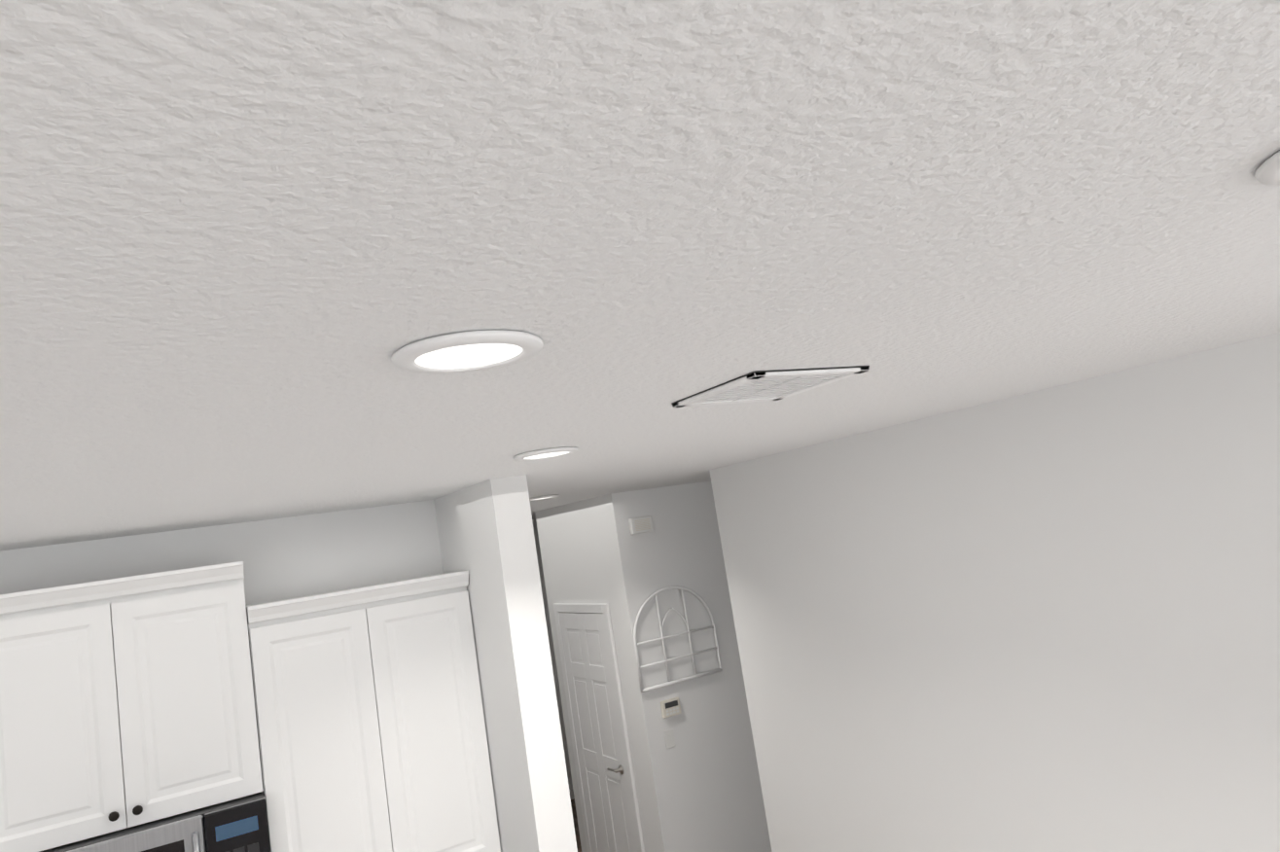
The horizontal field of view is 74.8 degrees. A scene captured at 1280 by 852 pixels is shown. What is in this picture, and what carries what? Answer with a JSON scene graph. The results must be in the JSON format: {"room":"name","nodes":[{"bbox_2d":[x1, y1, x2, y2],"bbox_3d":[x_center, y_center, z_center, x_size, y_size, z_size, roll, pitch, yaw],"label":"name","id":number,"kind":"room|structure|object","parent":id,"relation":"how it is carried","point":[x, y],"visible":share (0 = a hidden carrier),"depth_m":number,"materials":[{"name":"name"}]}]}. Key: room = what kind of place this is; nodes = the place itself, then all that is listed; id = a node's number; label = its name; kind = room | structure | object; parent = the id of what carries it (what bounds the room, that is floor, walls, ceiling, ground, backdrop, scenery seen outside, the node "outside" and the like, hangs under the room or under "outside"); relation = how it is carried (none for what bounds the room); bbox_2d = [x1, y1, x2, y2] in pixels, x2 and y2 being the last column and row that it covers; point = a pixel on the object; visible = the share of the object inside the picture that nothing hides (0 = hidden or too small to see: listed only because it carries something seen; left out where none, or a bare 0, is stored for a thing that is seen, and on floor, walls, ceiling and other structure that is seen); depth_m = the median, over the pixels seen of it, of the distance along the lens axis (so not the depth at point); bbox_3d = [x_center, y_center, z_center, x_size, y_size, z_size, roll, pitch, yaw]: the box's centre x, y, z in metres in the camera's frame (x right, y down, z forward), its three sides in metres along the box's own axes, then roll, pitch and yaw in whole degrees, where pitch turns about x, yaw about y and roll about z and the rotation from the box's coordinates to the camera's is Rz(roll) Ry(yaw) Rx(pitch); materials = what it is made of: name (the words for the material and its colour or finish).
{"room":"kitchen","nodes":[
{"label":"kitchen","id":0,"kind":"room"},
{"bbox_2d":[0,499,443,604],"bbox_3d":[-2.389,1.869,2.584,4.160,2.840,0.150,-5,-8,-30],"label":"wall","id":1,"kind":"structure","parent":0,"point":[294,556],"depth_m":3.32,"materials":[{"name":"white paint"}]},
{"bbox_2d":[0,561,268,851],"bbox_3d":[-1.771,0.924,2.852,0.800,0.790,0.327,-5,-8,-30],"label":"upper cabinet","id":2,"kind":"object","parent":1,"relation":"attached to","point":[125,702],"depth_m":2.72,"materials":[{"name":"white wood"}]},
{"bbox_2d":[39,791,270,851],"bbox_3d":[-1.646,1.520,2.723,0.794,0.439,0.455,-5,-8,-30],"label":"microwave","id":3,"kind":"object","parent":2,"relation":"attached to","point":[239,825],"visible":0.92,"depth_m":2.70,"materials":[{"name":"grey metal"}]},
{"bbox_2d":[252,570,500,851],"bbox_3d":[-1.034,1.176,3.220,0.799,1.100,0.327,-5,-8,-30],"label":"upper cabinet","id":4,"kind":"object","parent":1,"relation":"attached to","point":[349,720],"depth_m":3.09,"materials":[{"name":"white wood"}]},
{"bbox_2d":[434,474,577,851],"bbox_3d":[-1.570,2.059,5.190,0.140,2.840,5.330,-5,-8,-30],"label":"wall","id":5,"kind":"structure","parent":0,"point":[486,537],"depth_m":3.05,"materials":[{"name":"white paint"}]},
{"bbox_2d":[532,519,572,788],"bbox_3d":[-1.441,2.428,8.393,3.270,2.840,0.150,-5,-8,-30],"label":"wall","id":6,"kind":"structure","parent":0,"point":[553,663],"depth_m":8.63,"materials":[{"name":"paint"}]},
{"bbox_2d":[568,787,574,799],"bbox_3d":[-1.181,3.754,8.167,3.240,0.105,0.014,-5,-8,-30],"label":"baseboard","id":7,"kind":"structure","parent":6,"relation":"attached to","point":[571,791],"depth_m":8.44,"materials":[{"name":"white wood"}]},
{"bbox_2d":[570,798,581,851],"bbox_3d":[0.463,2.763,1.245,7.580,0.100,14.100,-5,-8,-30],"label":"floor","id":8,"kind":"structure","parent":0,"point":[576,827],"depth_m":7.65,"materials":[{"name":"brown wood"}]},
{"bbox_2d":[0,0,1279,551],"bbox_3d":[0.016,-0.122,1.596,7.580,0.100,14.100,-5,-8,-30],"label":"ceiling","id":9,"kind":"structure","parent":0,"point":[249,249],"depth_m":0.73,"materials":[{"name":"white paint"}]},
{"bbox_2d":[391,329,543,373],"bbox_3d":[-0.218,-0.092,1.069,0.192,0.011,0.192,-5,-8,-30],"label":"recessed light","id":10,"kind":"object","parent":9,"relation":"in","point":[465,351],"visible":0.96,"depth_m":1.04,"materials":[{"name":"white"}]},
{"bbox_2d":[529,494,559,500],"bbox_3d":[-0.554,0.408,4.753,0.192,0.011,0.192,-5,-8,-30],"label":"recessed light","id":11,"kind":"object","parent":9,"relation":"in","point":[542,497],"visible":0.9,"depth_m":4.69,"materials":[{"name":"white"}]},
{"bbox_2d":[513,446,578,461],"bbox_3d":[-0.272,0.082,2.430,0.192,0.011,0.192,-5,-8,-30],"label":"recessed light","id":12,"kind":"object","parent":9,"relation":"in","point":[546,453],"visible":1,"depth_m":2.39,"materials":[{"name":"white"}]},
{"bbox_2d":[671,365,869,407],"bbox_3d":[0.272,-0.082,1.780,0.300,0.010,0.300,-5,-8,-30],"label":"ceiling vent","id":13,"kind":"object","parent":9,"relation":"in","point":[765,385],"visible":1,"depth_m":1.75,"materials":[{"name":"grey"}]},
{"bbox_2d":[1254,150,1279,185],"bbox_3d":[0.692,-0.267,0.783,0.192,0.011,0.192,-5,-8,-30],"label":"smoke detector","id":14,"kind":"object","parent":9,"relation":"in","point":[1267,171],"visible":0.98,"depth_m":0.82,"materials":[{"name":"white plastic"}]},
{"bbox_2d":[630,480,771,851],"bbox_3d":[0.822,1.795,6.061,1.650,2.840,0.150,-5,-8,-30],"label":"wall","id":15,"kind":"structure","parent":0,"point":[718,788],"depth_m":5.77,"materials":[{"name":"white paint"}]},
{"bbox_2d":[628,515,653,534],"bbox_3d":[0.007,0.676,5.715,0.170,0.110,0.046,-5,-8,-30],"label":"door chime","id":16,"kind":"object","parent":15,"relation":"attached to","point":[640,524],"visible":0.98,"depth_m":5.69,"materials":[{"name":"white plastic"}]},
{"bbox_2d":[663,728,675,748],"bbox_3d":[0.197,2.074,5.551,0.072,0.116,0.010,-5,-8,-30],"label":"light switch","id":17,"kind":"object","parent":15,"relation":"attached to","point":[669,738],"visible":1,"depth_m":5.55,"materials":[{"name":"white plastic"}]},
{"bbox_2d":[660,696,681,718],"bbox_3d":[0.206,1.878,5.587,0.140,0.110,0.029,-5,-8,-30],"label":"thermostat","id":18,"kind":"object","parent":15,"relation":"attached to","point":[670,707],"visible":0.98,"depth_m":5.57,"materials":[{"name":"beige plastic"}]},
{"bbox_2d":[633,585,722,692],"bbox_3d":[0.240,1.414,5.700,0.662,0.644,0.034,-5,-8,-30],"label":"decor","id":19,"kind":"object","parent":15,"relation":"attached to","point":[665,660],"visible":1,"depth_m":5.67,"materials":[{"name":"white"}]},
{"bbox_2d":[534,332,1279,851],"bbox_3d":[0.935,1.533,4.053,0.150,2.840,6.185,-5,-8,-30],"label":"wall","id":20,"kind":"structure","parent":0,"point":[1044,621],"depth_m":3.09,"materials":[{"name":"white paint"}]},
{"bbox_2d":[558,612,637,851],"bbox_3d":[-0.309,2.378,6.059,0.071,2.022,0.776,-5,-8,-30],"label":"hall door","id":21,"kind":"structure","parent":20,"relation":"in","point":[603,772],"depth_m":6.07,"materials":[{"name":"white wood"}]},
{"bbox_2d":[553,603,644,851],"bbox_3d":[-0.291,2.346,6.076,0.026,2.100,0.920,-5,-8,-30],"label":"door frame","id":22,"kind":"structure","parent":20,"relation":"attached to","point":[604,609],"depth_m":5.80,"materials":[{"name":"white wood"}]}
]}

